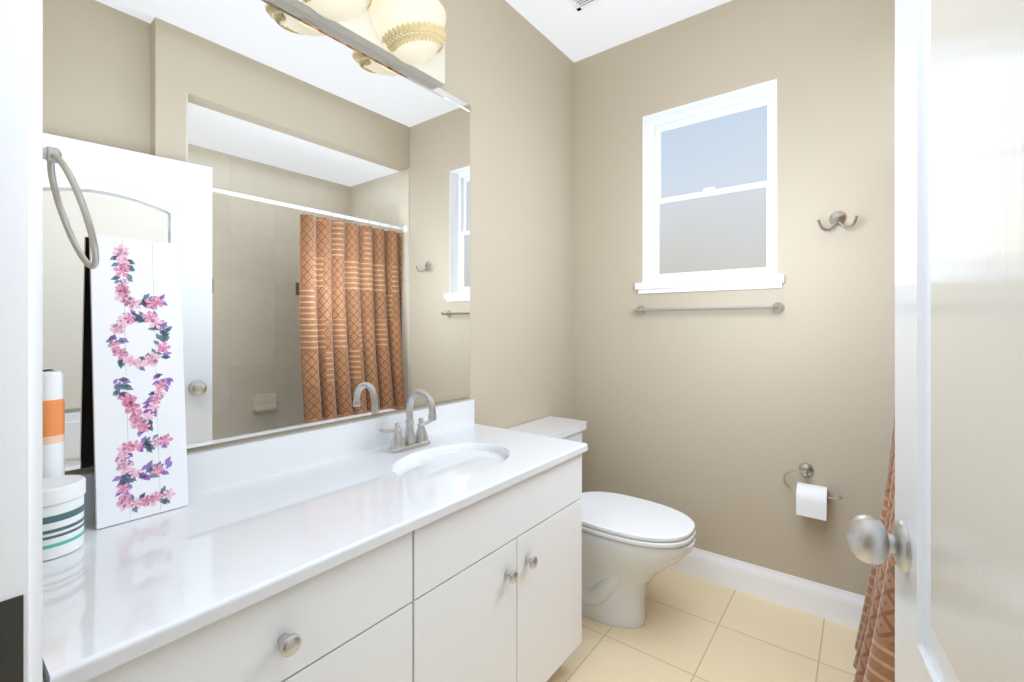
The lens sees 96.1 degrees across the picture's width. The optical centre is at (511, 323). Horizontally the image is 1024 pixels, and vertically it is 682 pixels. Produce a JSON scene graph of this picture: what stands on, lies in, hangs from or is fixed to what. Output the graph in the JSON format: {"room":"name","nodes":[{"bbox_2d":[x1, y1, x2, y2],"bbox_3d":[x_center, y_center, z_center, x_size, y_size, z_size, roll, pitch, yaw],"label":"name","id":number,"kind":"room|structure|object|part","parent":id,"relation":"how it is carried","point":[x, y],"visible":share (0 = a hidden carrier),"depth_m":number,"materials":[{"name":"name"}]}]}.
{"room":"bathroom","nodes":[
{"label":"bathroom","id":0,"kind":"room"},
{"bbox_2d":[65,0,573,474],"bbox_3d":[-0.791,-0.140,1.253,0.120,2.740,3.870,0,0,37],"label":"wall","id":1,"kind":"structure","parent":0,"point":[509,73],"depth_m":2.21,"materials":[{"name":"beige paint"}]},
{"bbox_2d":[43,0,470,470],"bbox_3d":[-0.589,-0.307,1.407,0.012,1.228,1.352,0,0,37],"label":"mirror","id":2,"kind":"object","parent":1,"relation":"attached to","point":[293,182],"visible":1,"depth_m":1.27,"materials":[{"name":"clear glass"}]},
{"bbox_2d":[77,399,473,516],"bbox_3d":[-0.576,0.370,1.416,0.020,0.100,1.347,0,0,37],"label":"backsplash","id":3,"kind":"structure","parent":1,"relation":"attached to","point":[225,463],"depth_m":1.35,"materials":[{"name":"white stone"}]},
{"bbox_2d":[282,0,446,86],"bbox_3d":[-0.509,-1.008,1.352,0.205,0.185,0.970,0,0,37],"label":"sconce","id":4,"kind":"object","parent":1,"relation":"attached to","point":[410,35],"visible":1,"depth_m":1.50,"materials":[{"name":"beige glass"}]},
{"bbox_3d":[-0.502,-0.996,1.321,0.156,0.161,0.287,0,0,37],"label":"lamp shade","id":5,"kind":"part","parent":4,"relation":"part of","materials":[{"name":"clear glass"}]},
{"bbox_3d":[-0.319,-0.996,1.560,0.156,0.161,0.287,0,0,37],"label":"lamp shade","id":6,"kind":"part","parent":4,"relation":"part of","materials":[{"name":"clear glass"}]},
{"bbox_2d":[505,0,731,61],"bbox_3d":[0.185,-1.540,0.620,2.800,0.060,4.050,0,0,37],"label":"ceiling","id":7,"kind":"structure","parent":0,"point":[568,30],"depth_m":2.27,"materials":[{"name":"white paint"}]},
{"bbox_2d":[568,0,600,10],"bbox_3d":[0.301,-1.506,2.023,0.200,0.008,0.320,0,0,37],"label":"ceiling vent","id":8,"kind":"object","parent":7,"relation":"in","point":[578,5],"visible":1,"depth_m":2.16,"materials":[{"name":"white plastic"}]},
{"bbox_2d":[546,569,857,681],"bbox_3d":[0.185,1.260,0.620,2.800,0.060,4.050,0,0,37],"label":"floor","id":9,"kind":"structure","parent":0,"point":[693,629],"depth_m":1.77,"materials":[{"name":"tile"}]},
{"bbox_2d":[43,421,587,681],"bbox_3d":[-0.356,0.825,1.249,0.572,0.810,1.349,0,0,37],"label":"bathroom vanity","id":10,"kind":"object","parent":9,"relation":"on","point":[431,542],"depth_m":0.99,"materials":[{"name":"painted wood"},{"name":"cultured marble"},{"name":"brushed nickel"}]},
{"bbox_2d":[43,371,64,477],"bbox_3d":[-0.915,0.257,0.907,0.047,0.325,0.047,0,0,37],"label":"spray can","id":11,"kind":"object","parent":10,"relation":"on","point":[53,433],"visible":0.42,"depth_m":0.90,"materials":[{"name":"white metal"}]},
{"bbox_2d":[43,475,85,561],"bbox_3d":[-0.851,0.356,0.846,0.099,0.126,0.099,0,0,37],"label":"jar","id":12,"kind":"object","parent":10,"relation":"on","point":[63,515],"visible":0.58,"depth_m":0.83,"materials":[{"name":"white ceramic"}]},
{"bbox_2d":[89,235,188,528],"bbox_3d":[-0.822,0.115,1.019,0.070,0.608,0.160,0,0,37],"label":"love sign","id":13,"kind":"object","parent":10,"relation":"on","point":[140,445],"visible":1,"depth_m":1.01,"materials":[{"name":"white wood"}]},
{"bbox_2d":[379,389,436,453],"bbox_3d":[-0.309,0.318,1.533,0.154,0.204,0.238,0,0,37],"label":"faucet","id":14,"kind":"object","parent":10,"relation":"on","point":[419,442],"depth_m":1.54,"materials":[{"name":"silver metal"}]},
{"bbox_2d":[508,416,695,628],"bbox_3d":[0.375,0.860,2.004,0.809,0.740,0.492,0,0,37],"label":"toilet","id":15,"kind":"object","parent":9,"relation":"on","point":[632,546],"visible":0.44,"depth_m":1.85,"materials":[{"name":"white ceramic"}]},
{"bbox_3d":[0.475,0.809,1.928,0.553,0.041,0.382,0,0,37],"label":"seat","id":16,"kind":"part","parent":15,"relation":"part of","materials":[{"name":"white plastic"}]},
{"bbox_2d":[574,0,894,595],"bbox_3d":[1.292,-0.140,2.039,2.476,2.740,0.150,0,0,37],"label":"wall","id":17,"kind":"structure","parent":0,"point":[715,426],"depth_m":2.07,"materials":[{"name":"beige paint"}]},
{"bbox_2d":[634,302,784,314],"bbox_3d":[0.905,-0.070,2.197,0.680,0.050,0.070,0,0,37],"label":"towel rail","id":18,"kind":"object","parent":17,"relation":"attached to","point":[778,307],"visible":1,"depth_m":2.12,"materials":[{"name":"silver metal"}]},
{"bbox_2d":[638,283,781,293],"bbox_3d":[0.925,-0.169,2.218,0.655,0.022,0.012,0,0,37],"label":"apron","id":19,"kind":"object","parent":17,"relation":"attached to","point":[722,287],"visible":1,"depth_m":2.19,"materials":[{"name":"white wood"}]},
{"bbox_2d":[635,275,784,289],"bbox_3d":[0.946,-0.197,2.246,0.675,0.033,0.113,0,0,37],"label":"window sill","id":20,"kind":"structure","parent":17,"relation":"attached to","point":[724,281],"depth_m":2.17,"materials":[{"name":"white wood"}]},
{"bbox_2d":[643,79,776,282],"bbox_3d":[0.954,-0.647,2.257,0.615,0.875,0.085,0,0,37],"label":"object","id":21,"kind":"object","parent":17,"relation":"attached to","point":[730,96],"visible":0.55,"depth_m":2.37,"materials":[{"name":"white wood"}]},
{"bbox_2d":[649,88,775,281],"bbox_3d":[0.999,-0.647,2.314,0.615,0.875,0.060,0,0,37],"label":"window","id":22,"kind":"structure","parent":17,"relation":"in","point":[726,231],"depth_m":2.29,"materials":[{"name":"white plastic"}]},
{"bbox_2d":[703,187,714,190],"bbox_3d":[0.985,-0.671,2.297,0.050,0.012,0.024,0,0,37],"label":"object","id":23,"kind":"structure","parent":22,"relation":"attached to","point":[709,188],"depth_m":2.29,"materials":[{"name":"white plastic"}]},
{"bbox_3d":[0.989,-0.452,2.302,0.507,0.376,0.006,0,0,37],"label":"glass","id":24,"kind":"part","parent":22,"relation":"part of","materials":[{"name":"grey"}]},
{"bbox_3d":[0.989,-0.452,2.302,0.559,0.428,0.022,0,0,37],"label":"window sash left","id":25,"kind":"part","parent":22,"relation":"part of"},
{"bbox_3d":[1.004,-0.843,2.321,0.507,0.376,0.006,0,0,37],"label":"window glass","id":26,"kind":"part","parent":22,"relation":"part of","materials":[{"name":"clear glass"}]},
{"bbox_3d":[1.004,-0.843,2.321,0.559,0.428,0.022,0,0,37],"label":"window sash","id":27,"kind":"part","parent":22,"relation":"part of","materials":[{"name":"white wood"}]},
{"bbox_2d":[668,547,864,629],"bbox_3d":[0.932,1.163,2.210,1.456,0.135,0.016,0,0,37],"label":"baseboard","id":28,"kind":"structure","parent":17,"relation":"attached to","point":[836,605],"depth_m":2.00,"materials":[{"name":"white wood"}]},
{"bbox_2d":[783,463,841,520],"bbox_3d":[1.248,0.693,1.915,0.210,0.191,0.112,0,0,37],"label":"paper holder","id":29,"kind":"object","parent":17,"relation":"attached to","point":[811,501],"visible":1,"depth_m":1.88,"materials":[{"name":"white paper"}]},
{"bbox_2d":[816,211,857,230],"bbox_3d":[1.327,-0.423,1.875,0.140,0.084,0.069,0,0,37],"label":"hook","id":30,"kind":"object","parent":17,"relation":"attached to","point":[837,218],"visible":1,"depth_m":1.89,"materials":[{"name":"silver metal"}]},
{"bbox_3d":[-0.482,-0.140,0.394,1.656,2.740,0.120,0,0,37],"label":"wall","id":31,"kind":"structure","parent":0,"visible":0},
{"bbox_2d":[0,0,42,681],"bbox_3d":[-0.229,0.167,0.208,1.027,2.126,0.133,0,0,37],"label":"door frame","id":32,"kind":"structure","parent":31,"relation":"attached to","point":[21,297],"depth_m":0.51,"materials":[{"name":"white wood"}]},
{"bbox_3d":[-0.551,0.365,0.496,0.002,0.130,0.034,0,0,37],"label":"door jamb strike","id":33,"kind":"part","parent":32,"relation":"part of","materials":[{"name":"black metal"}]},
{"bbox_2d":[43,146,98,268],"bbox_3d":[-0.736,-0.194,0.733,0.153,0.204,0.111,0,0,37],"label":"towel ring","id":34,"kind":"object","parent":31,"relation":"attached to","point":[52,156],"visible":0.81,"depth_m":0.73,"materials":[{"name":"silver metal"}]},
{"bbox_2d":[846,0,1023,681],"bbox_3d":[0.390,0.204,0.351,0.140,2.028,0.881,0,0,30],"label":"door","id":35,"kind":"structure","parent":31,"relation":"in","point":[953,542],"depth_m":0.48,"materials":[{"name":"white paint"}]},
{"bbox_3d":[0.583,0.325,0.687,0.140,0.072,0.106,0,0,30],"label":"knob","id":36,"kind":"part","parent":35,"relation":"part of","materials":[{"name":"silver metal"}]},
{"bbox_3d":[0.405,0.171,0.341,0.033,1.548,0.536,0,0,30],"label":"panel","id":37,"kind":"part","parent":35,"relation":"part of","materials":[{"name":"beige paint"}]},
{"bbox_3d":[1.379,0.020,0.953,0.778,2.420,1.470,0,0,37],"label":"wall tile","id":38,"kind":"structure","parent":0,"visible":0},
{"bbox_3d":[1.104,-0.730,1.164,0.056,0.055,1.449,0,0,37],"label":"rail","id":39,"kind":"object","parent":38,"relation":"attached to","visible":0},
{"bbox_2d":[853,415,894,681],"bbox_3d":[1.210,0.222,1.451,0.241,1.945,0.803,0,0,37],"label":"shower curtain","id":40,"kind":"object","parent":39,"relation":"hanging from","point":[874,659],"visible":0.08,"depth_m":1.36,"materials":[{"name":"fabric"}]}
]}

